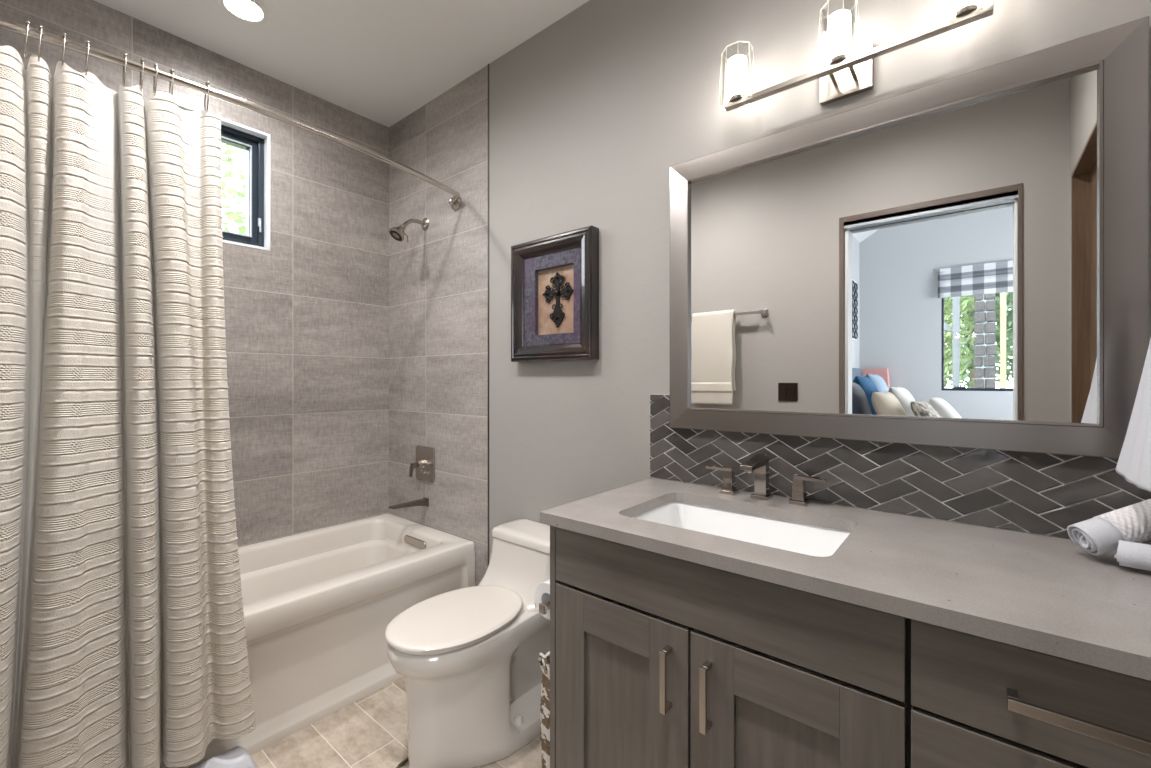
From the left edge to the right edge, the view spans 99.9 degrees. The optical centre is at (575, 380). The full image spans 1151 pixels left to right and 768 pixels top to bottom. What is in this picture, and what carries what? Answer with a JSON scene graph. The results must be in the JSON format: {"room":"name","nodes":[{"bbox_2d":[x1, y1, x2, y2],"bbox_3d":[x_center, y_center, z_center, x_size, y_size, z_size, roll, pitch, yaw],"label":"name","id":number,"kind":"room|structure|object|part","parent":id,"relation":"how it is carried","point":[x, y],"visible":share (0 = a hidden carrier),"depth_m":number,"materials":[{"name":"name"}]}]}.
{"room":"bathroom","nodes":[
{"label":"bathroom","id":0,"kind":"room"},
{"bbox_2d":[0,0,388,546],"bbox_3d":[-1.701,-0.119,2.244,0.120,2.760,1.720,0,0,40],"label":"wall","id":1,"kind":"structure","parent":0,"point":[307,316],"depth_m":2.48,"materials":[{"name":"tile"}]},
{"bbox_2d":[178,102,269,250],"bbox_3d":[-1.677,-0.925,2.268,0.117,0.574,0.400,0,0,40],"label":"window","id":2,"kind":"structure","parent":1,"relation":"in","point":[256,143],"depth_m":2.38,"materials":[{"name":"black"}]},
{"bbox_3d":[-1.699,-0.925,2.287,0.050,0.498,0.324,0,0,40],"label":"sash","id":3,"kind":"part","parent":2,"relation":"part of","materials":[{"name":"blue"}]},
{"bbox_3d":[-1.695,-0.925,2.284,0.070,0.550,0.376,0,0,40],"label":"frame","id":4,"kind":"part","parent":2,"relation":"part of","materials":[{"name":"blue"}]},
{"bbox_3d":[-1.556,-0.764,2.384,0.026,0.070,0.012,0,0,40],"label":"handle","id":5,"kind":"part","parent":2,"relation":"part of","materials":[{"name":"grey"}]},
{"bbox_2d":[94,0,588,126],"bbox_3d":[-0.489,-1.524,1.230,3.280,0.050,1.980,0,0,40],"label":"ceiling","id":6,"kind":"structure","parent":0,"point":[379,61],"depth_m":2.11,"materials":[{"name":"white paint"}]},
{"bbox_2d":[218,0,268,24],"bbox_3d":[-1.333,-1.495,1.946,0.172,0.008,0.172,0,0,40],"label":"recessed light","id":7,"kind":"object","parent":6,"relation":"in","point":[248,11],"visible":1,"depth_m":1.96,"materials":[{"name":"white plastic"}]},
{"bbox_2d":[251,676,541,767],"bbox_3d":[-0.445,1.286,1.206,3.140,0.050,1.720,0,0,40],"label":"floor","id":8,"kind":"structure","parent":0,"point":[370,731],"depth_m":1.68,"materials":[{"name":"tile"}]},
{"bbox_2d":[193,746,257,767],"bbox_3d":[-1.230,1.214,1.292,0.146,0.091,0.652,0,0,40],"label":"bath mat","id":9,"kind":"object","parent":8,"relation":"on","point":[236,757],"visible":1,"depth_m":1.49,"materials":[{"name":"white fabric"}]},
{"bbox_2d":[160,513,474,767],"bbox_3d":[-1.338,1.022,1.956,0.801,0.477,1.697,0,0,40],"label":"bathtub","id":10,"kind":"object","parent":8,"relation":"on","point":[319,605],"visible":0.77,"depth_m":1.95,"materials":[{"name":"white ceramic"}]},
{"bbox_2d":[396,757,407,767],"bbox_3d":[-0.443,1.176,1.855,0.047,0.161,0.694,0,0,26],"label":"supply hose","id":11,"kind":"object","parent":8,"relation":"on","point":[404,761],"visible":0.16,"depth_m":1.58,"materials":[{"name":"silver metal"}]},
{"bbox_2d":[385,519,549,767],"bbox_3d":[-0.341,0.936,1.766,0.396,0.650,0.713,0,0,40],"label":"toilet","id":12,"kind":"object","parent":8,"relation":"on","point":[467,658],"visible":0.85,"depth_m":1.60,"materials":[{"name":"white ceramic"}]},
{"bbox_3d":[-0.407,0.813,1.680,0.362,0.018,0.495,0,0,40],"label":"lid","id":13,"kind":"part","parent":12,"relation":"part of","materials":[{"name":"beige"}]},
{"bbox_3d":[-0.407,0.829,1.680,0.338,0.012,0.473,0,0,40],"label":"seat","id":14,"kind":"part","parent":12,"relation":"part of","materials":[{"name":"beige plastic"}]},
{"bbox_3d":[-0.169,0.630,1.974,0.366,0.039,0.173,0,0,40],"label":"tank lid","id":15,"kind":"part","parent":12,"relation":"part of","materials":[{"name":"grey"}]},
{"bbox_2d":[538,651,549,767],"bbox_3d":[-0.011,1.047,1.527,0.202,0.418,0.204,0,0,40],"label":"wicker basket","id":16,"kind":"object","parent":8,"relation":"on","point":[544,663],"visible":0.27,"depth_m":1.48,"materials":[{"name":"wicker"}]},
{"bbox_3d":[-0.095,0.871,1.480,0.024,0.064,0.062,0,0,-28],"label":"handle","id":17,"kind":"part","parent":16,"relation":"part of","materials":[{"name":"white wicker"}]},
{"bbox_2d":[550,526,1150,767],"bbox_3d":[0.563,0.819,1.100,1.206,0.885,0.597,0,0,40],"label":"vanity cabinet","id":18,"kind":"object","parent":8,"relation":"on","point":[657,660],"visible":0.88,"depth_m":0.91,"materials":[{"name":"grey wood"}]},
{"bbox_2d":[539,601,549,614],"bbox_3d":[-0.024,0.641,1.396,0.078,0.044,0.156,0,0,40],"label":"toilet paper holder","id":19,"kind":"object","parent":18,"relation":"attached to","point":[543,608],"visible":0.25,"depth_m":1.35,"materials":[{"name":"silver metal"}]},
{"bbox_2d":[534,580,549,619],"bbox_3d":[-0.049,0.627,1.411,0.100,0.100,0.100,0,0,40],"label":"toilet paper roll","id":20,"kind":"object","parent":19,"relation":"on","point":[542,592],"visible":0.22,"depth_m":1.39,"materials":[{"name":"white paper"}]},
{"bbox_3d":[0.102,0.839,1.155,0.196,0.435,0.007,0,0,40],"label":"door panel","id":21,"kind":"part","parent":18,"relation":"part of","materials":[{"name":"grey wood"}]},
{"bbox_3d":[0.100,0.578,1.153,0.188,0.094,0.020,0,0,40],"label":"door rail","id":22,"kind":"part","parent":18,"relation":"part of","materials":[{"name":"grey wood"}]},
{"bbox_3d":[0.100,0.839,1.153,0.376,0.615,0.020,0,0,40],"label":"door","id":23,"kind":"part","parent":18,"relation":"part of","materials":[{"name":"grey wood"}]},
{"bbox_3d":[0.194,0.642,1.039,0.013,0.131,0.034,0,0,40],"label":"handle","id":24,"kind":"part","parent":18,"relation":"part of","materials":[{"name":"silver metal"}]},
{"bbox_3d":[0.265,0.642,0.981,0.013,0.131,0.034,0,0,40],"label":"handle","id":25,"kind":"part","parent":18,"relation":"part of","materials":[{"name":"silver metal"}]},
{"bbox_3d":[0.247,0.453,1.031,0.758,0.138,0.020,0,0,40],"label":"drawer","id":26,"kind":"part","parent":18,"relation":"part of","materials":[{"name":"grey wood"}]},
{"bbox_3d":[0.394,0.578,0.909,0.188,0.094,0.020,0,0,40],"label":"door rail","id":27,"kind":"part","parent":18,"relation":"part of","materials":[{"name":"grey wood"}]},
{"bbox_3d":[0.396,0.839,0.912,0.196,0.435,0.007,0,0,40],"label":"door panel","id":28,"kind":"part","parent":18,"relation":"part of","materials":[{"name":"grey wood"}]},
{"bbox_3d":[0.394,0.839,0.909,0.376,0.615,0.020,0,0,40],"label":"door","id":29,"kind":"part","parent":18,"relation":"part of","materials":[{"name":"grey wood"}]},
{"bbox_2d":[540,478,1150,680],"bbox_3d":[0.562,0.360,1.110,1.221,0.029,0.584,0,0,40],"label":"countertop","id":30,"kind":"structure","parent":18,"relation":"on","point":[1046,594],"depth_m":0.90,"materials":[{"name":"grey stone"}]},
{"bbox_2d":[632,502,850,556],"bbox_3d":[0.398,0.446,1.221,0.560,0.139,0.379,0,0,40],"label":"sink","id":31,"kind":"object","parent":30,"relation":"in","point":[812,540],"visible":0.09,"depth_m":1.35,"materials":[{"name":"white ceramic"}]},
{"bbox_2d":[706,453,827,505],"bbox_3d":[0.517,0.282,1.381,0.340,0.128,0.153,0,0,40],"label":"faucet","id":32,"kind":"object","parent":30,"relation":"on","point":[759,463],"visible":1,"depth_m":1.40,"materials":[{"name":"silver metal"}]},
{"bbox_3d":[0.448,0.272,1.499,0.083,0.011,0.026,0,0,40],"label":"lever","id":33,"kind":"part","parent":32,"relation":"part of","materials":[{"name":"silver metal"}]},
{"bbox_3d":[0.470,0.310,1.481,0.044,0.072,0.044,0,0,40],"label":"lever handle","id":34,"kind":"part","parent":32,"relation":"part of","materials":[{"name":"silver metal"}]},
{"bbox_3d":[0.512,0.232,1.380,0.035,0.028,0.146,0,0,40],"label":"spout blade","id":35,"kind":"part","parent":32,"relation":"part of","materials":[{"name":"silver metal"}]},
{"bbox_3d":[0.547,0.290,1.422,0.050,0.112,0.050,0,0,40],"label":"spout","id":36,"kind":"part","parent":32,"relation":"part of","materials":[{"name":"silver metal"}]},
{"bbox_3d":[0.628,0.310,1.358,0.044,0.072,0.044,0,0,40],"label":"lever handle","id":37,"kind":"part","parent":32,"relation":"part of","materials":[{"name":"silver metal"}]},
{"bbox_3d":[0.650,0.272,1.340,0.083,0.011,0.026,0,0,40],"label":"lever","id":38,"kind":"part","parent":32,"relation":"part of","materials":[{"name":"silver metal"}]},
{"bbox_2d":[1067,499,1150,555],"bbox_3d":[1.058,0.270,0.915,0.191,0.127,0.073,0,0,12],"label":"rolled towel","id":39,"kind":"object","parent":30,"relation":"on","point":[1100,534],"visible":0.98,"depth_m":0.90,"materials":[{"name":"white fabric"}]},
{"bbox_2d":[1114,540,1150,570],"bbox_3d":[1.043,0.317,0.846,0.056,0.047,0.136,0,0,-43],"label":"rolled towel","id":40,"kind":"object","parent":30,"relation":"on","point":[1129,554],"visible":1,"depth_m":0.86,"materials":[{"name":"white fabric"}]},
{"bbox_3d":[0.700,0.680,0.656,0.402,0.301,0.020,0,0,40],"label":"drawer","id":41,"kind":"part","parent":18,"relation":"part of","materials":[{"name":"grey wood"}]},
{"bbox_3d":[0.700,0.453,0.656,0.402,0.138,0.020,0,0,40],"label":"drawer","id":42,"kind":"part","parent":18,"relation":"part of","materials":[{"name":"grey wood"}]},
{"bbox_3d":[0.683,0.454,0.635,0.174,0.016,0.034,0,0,40],"label":"handle","id":43,"kind":"part","parent":18,"relation":"part of","materials":[{"name":"silver metal"}]},
{"bbox_2d":[389,0,1150,585],"bbox_3d":[0.095,-0.119,1.954,3.260,2.760,0.120,0,0,40],"label":"wall","id":44,"kind":"structure","parent":0,"point":[590,115],"depth_m":1.94,"materials":[{"name":"grey paint"}]},
{"bbox_2d":[0,18,461,210],"bbox_3d":[-1.090,-0.899,1.740,0.236,0.080,1.720,0,0,40],"label":"shower curtain rod","id":45,"kind":"object","parent":44,"relation":"attached to","point":[455,202],"visible":0.99,"depth_m":1.52,"materials":[{"name":"silver metal"}]},
{"bbox_2d":[24,21,29,57],"bbox_3d":[-1.424,-0.880,1.256,0.051,0.101,0.010,0,0,40],"label":"curtain ring","id":46,"kind":"object","parent":45,"relation":"hanging from","point":[27,23],"visible":1,"depth_m":1.24,"materials":[{"name":"silver metal"}]},
{"bbox_2d":[38,25,42,61],"bbox_3d":[-1.407,-0.880,1.271,0.051,0.101,0.010,0,0,40],"label":"curtain ring","id":47,"kind":"object","parent":45,"relation":"hanging from","point":[40,27],"visible":1,"depth_m":1.26,"materials":[{"name":"silver metal"}]},
{"bbox_2d":[62,33,66,65],"bbox_3d":[-1.374,-0.880,1.299,0.051,0.101,0.010,0,0,40],"label":"curtain ring","id":48,"kind":"object","parent":45,"relation":"hanging from","point":[64,35],"visible":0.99,"depth_m":1.28,"materials":[{"name":"silver metal"}]},
{"bbox_2d":[85,40,89,75],"bbox_3d":[-1.341,-0.880,1.328,0.051,0.101,0.010,0,0,40],"label":"curtain ring","id":49,"kind":"object","parent":45,"relation":"hanging from","point":[87,41],"visible":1,"depth_m":1.31,"materials":[{"name":"silver metal"}]},
{"bbox_2d":[122,53,126,86],"bbox_3d":[-1.286,-0.880,1.379,0.051,0.101,0.010,0,0,40],"label":"curtain ring","id":50,"kind":"object","parent":45,"relation":"hanging from","point":[124,54],"visible":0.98,"depth_m":1.37,"materials":[{"name":"silver metal"}]},
{"bbox_2d":[0,46,255,767],"bbox_3d":[-1.321,0.134,1.304,0.214,1.966,0.757,0,0,40],"label":"shower curtain","id":51,"kind":"object","parent":50,"relation":"hanging from","point":[123,644],"visible":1,"depth_m":1.32,"materials":[{"name":"white fabric"}]},
{"bbox_2d":[139,59,143,91],"bbox_3d":[-1.259,-0.880,1.404,0.051,0.101,0.010,0,0,40],"label":"curtain ring","id":52,"kind":"object","parent":45,"relation":"hanging from","point":[141,60],"visible":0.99,"depth_m":1.39,"materials":[{"name":"silver metal"}]},
{"bbox_2d":[153,64,157,95],"bbox_3d":[-1.238,-0.880,1.425,0.051,0.101,0.010,0,0,40],"label":"curtain ring","id":53,"kind":"object","parent":45,"relation":"hanging from","point":[155,65],"visible":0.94,"depth_m":1.41,"materials":[{"name":"silver metal"}]},
{"bbox_2d":[169,69,173,94],"bbox_3d":[-1.212,-0.880,1.450,0.051,0.101,0.010,0,0,40],"label":"curtain ring","id":54,"kind":"object","parent":45,"relation":"hanging from","point":[171,70],"visible":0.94,"depth_m":1.44,"materials":[{"name":"silver metal"}]},
{"bbox_2d":[204,82,209,112],"bbox_3d":[-1.152,-0.880,1.511,0.051,0.101,0.010,0,0,40],"label":"curtain ring","id":55,"kind":"object","parent":45,"relation":"hanging from","point":[206,83],"visible":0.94,"depth_m":1.50,"materials":[{"name":"silver metal"}]},
{"bbox_2d":[388,497,428,508],"bbox_3d":[-0.873,0.658,2.537,0.040,0.045,0.214,0,0,40],"label":"tub spout","id":56,"kind":"object","parent":44,"relation":"attached to","point":[424,501],"visible":1,"depth_m":2.54,"materials":[{"name":"silver metal"}]},
{"bbox_2d":[389,218,428,241],"bbox_3d":[-0.880,-0.802,2.548,0.082,0.158,0.207,0,0,40],"label":"shower fixture","id":57,"kind":"object","parent":44,"relation":"attached to","point":[397,233],"visible":1,"depth_m":2.51,"materials":[{"name":"silver metal"}]},
{"bbox_3d":[-0.859,-0.829,2.574,0.021,0.065,0.141,0,0,40],"label":"shower arm","id":58,"kind":"part","parent":57,"relation":"part of","materials":[{"name":"silver metal"}]},
{"bbox_2d":[409,445,434,482],"bbox_3d":[-0.844,0.452,2.588,0.172,0.188,0.098,0,0,40],"label":"shower valve","id":59,"kind":"object","parent":44,"relation":"attached to","point":[424,464],"visible":1,"depth_m":2.59,"materials":[{"name":"silver metal"}]},
{"bbox_3d":[-0.855,0.475,2.572,0.018,0.073,0.058,0,0,40],"label":"valve lever","id":60,"kind":"part","parent":59,"relation":"part of","materials":[{"name":"silver metal"}]},
{"bbox_2d":[488,64,488,564],"bbox_3d":[-0.394,-0.119,2.317,0.008,2.760,0.063,0,0,40],"label":"trim","id":61,"kind":"structure","parent":44,"relation":"attached to","point":[488,64],"depth_m":2.29,"materials":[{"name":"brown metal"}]},
{"bbox_2d":[511,225,598,361],"bbox_3d":[-0.099,-0.336,2.001,0.449,0.510,0.054,0,0,40],"label":"framed picture","id":62,"kind":"object","parent":44,"relation":"attached to","point":[555,278],"visible":1,"depth_m":1.98,"materials":[{"name":"black wood"}]},
{"bbox_3d":[-0.074,-0.329,2.006,0.232,0.296,0.008,0,0,40],"label":"backing panel","id":63,"kind":"part","parent":62,"relation":"part of","materials":[{"name":"beige paper"}]},
{"bbox_2d":[719,0,993,111],"bbox_3d":[0.698,-0.877,1.284,0.624,0.197,0.144,0,0,40],"label":"vanity light","id":64,"kind":"object","parent":44,"relation":"attached to","point":[846,72],"visible":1,"depth_m":1.28,"materials":[{"name":"silver metal"}]},
{"bbox_2d":[727,55,746,99],"bbox_3d":[0.478,-0.893,1.431,0.056,0.109,0.056,0,0,40],"label":"diffuser","id":65,"kind":"object","parent":64,"relation":"attached to","point":[737,64],"depth_m":1.41,"materials":[{"name":"white glass"}]},
{"bbox_3d":[0.697,-0.817,1.308,0.011,0.010,0.074,0,0,40],"label":"arm","id":66,"kind":"part","parent":64,"relation":"part of","materials":[{"name":"silver metal"}]},
{"bbox_2d":[827,10,850,62],"bbox_3d":[0.686,-0.893,1.260,0.056,0.109,0.056,0,0,40],"label":"diffuser","id":67,"kind":"object","parent":64,"relation":"attached to","point":[838,47],"depth_m":1.24,"materials":[{"name":"white glass"}]},
{"bbox_3d":[0.743,-0.839,1.328,0.129,0.120,0.020,0,0,40],"label":"plate","id":68,"kind":"part","parent":64,"relation":"part of","materials":[{"name":"silver metal"}]},
{"bbox_3d":[0.732,-0.817,1.279,0.011,0.010,0.074,0,0,40],"label":"arm","id":69,"kind":"part","parent":64,"relation":"part of","materials":[{"name":"silver metal"}]},
{"bbox_2d":[950,0,980,17],"bbox_3d":[0.884,-0.893,1.096,0.056,0.109,0.056,0,0,40],"label":"diffuser","id":70,"kind":"object","parent":64,"relation":"attached to","point":[961,7],"depth_m":1.08,"materials":[{"name":"white glass"}]},
{"bbox_2d":[650,394,1150,544],"bbox_3d":[0.741,0.197,1.334,1.231,0.296,0.011,0,0,40],"label":"backsplash","id":71,"kind":"structure","parent":44,"relation":"attached to","point":[1037,493],"depth_m":1.23,"materials":[{"name":"grey tile"}]},
{"bbox_2d":[670,16,1148,458],"bbox_3d":[0.743,-0.284,1.320,1.074,0.891,0.033,0,0,40],"label":"wall mirror","id":72,"kind":"object","parent":44,"relation":"attached to","point":[961,261],"visible":0.92,"depth_m":1.19,"materials":[{"name":"metal"}]},
{"bbox_2d":[689,67,1097,423],"bbox_3d":[0.743,-0.284,1.320,1.034,0.851,0.006,0,0,40],"label":"mirror glass","id":73,"kind":"object","parent":72,"relation":"attached to","point":[929,255],"depth_m":1.23,"materials":[{"name":"silver mirror"}]},
{"bbox_3d":[0.739,0.127,1.315,1.074,0.069,0.021,0,0,40],"label":"frame rail","id":74,"kind":"part","parent":72,"relation":"part of","materials":[{"name":"metal"}]},
{"bbox_3d":[0.739,-0.696,1.315,1.074,0.069,0.021,0,0,40],"label":"frame rail","id":75,"kind":"part","parent":72,"relation":"part of","materials":[{"name":"wood"}]},
{"label":"outside","id":76,"kind":"structure","parent":0,"visible":0},
{"bbox_3d":[-3.655,1.711,-0.215,40.000,0.100,32.000,0,0,40],"label":"ground","id":77,"kind":"structure","parent":76,"visible":0},
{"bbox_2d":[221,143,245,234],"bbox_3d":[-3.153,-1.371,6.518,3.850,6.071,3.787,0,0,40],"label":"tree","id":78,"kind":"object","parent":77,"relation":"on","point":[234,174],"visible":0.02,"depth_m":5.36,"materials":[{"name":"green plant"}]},
{"bbox_3d":[0.720,-0.119,0.245,0.120,2.760,1.720,0,0,40],"label":"wall","id":79,"kind":"structure","parent":0,"visible":0},
{"bbox_3d":[1.023,-0.142,0.773,0.085,0.114,0.174,0,0,40],"label":"towel ring","id":80,"kind":"object","parent":79,"relation":"attached to","visible":0},
{"bbox_2d":[1115,339,1150,491],"bbox_3d":[0.982,0.033,0.808,0.075,0.289,0.240,0,0,40],"label":"hand towel","id":81,"kind":"object","parent":80,"relation":"hanging from","point":[1134,461],"visible":1,"depth_m":0.83,"materials":[{"name":"white fabric"}]}
]}

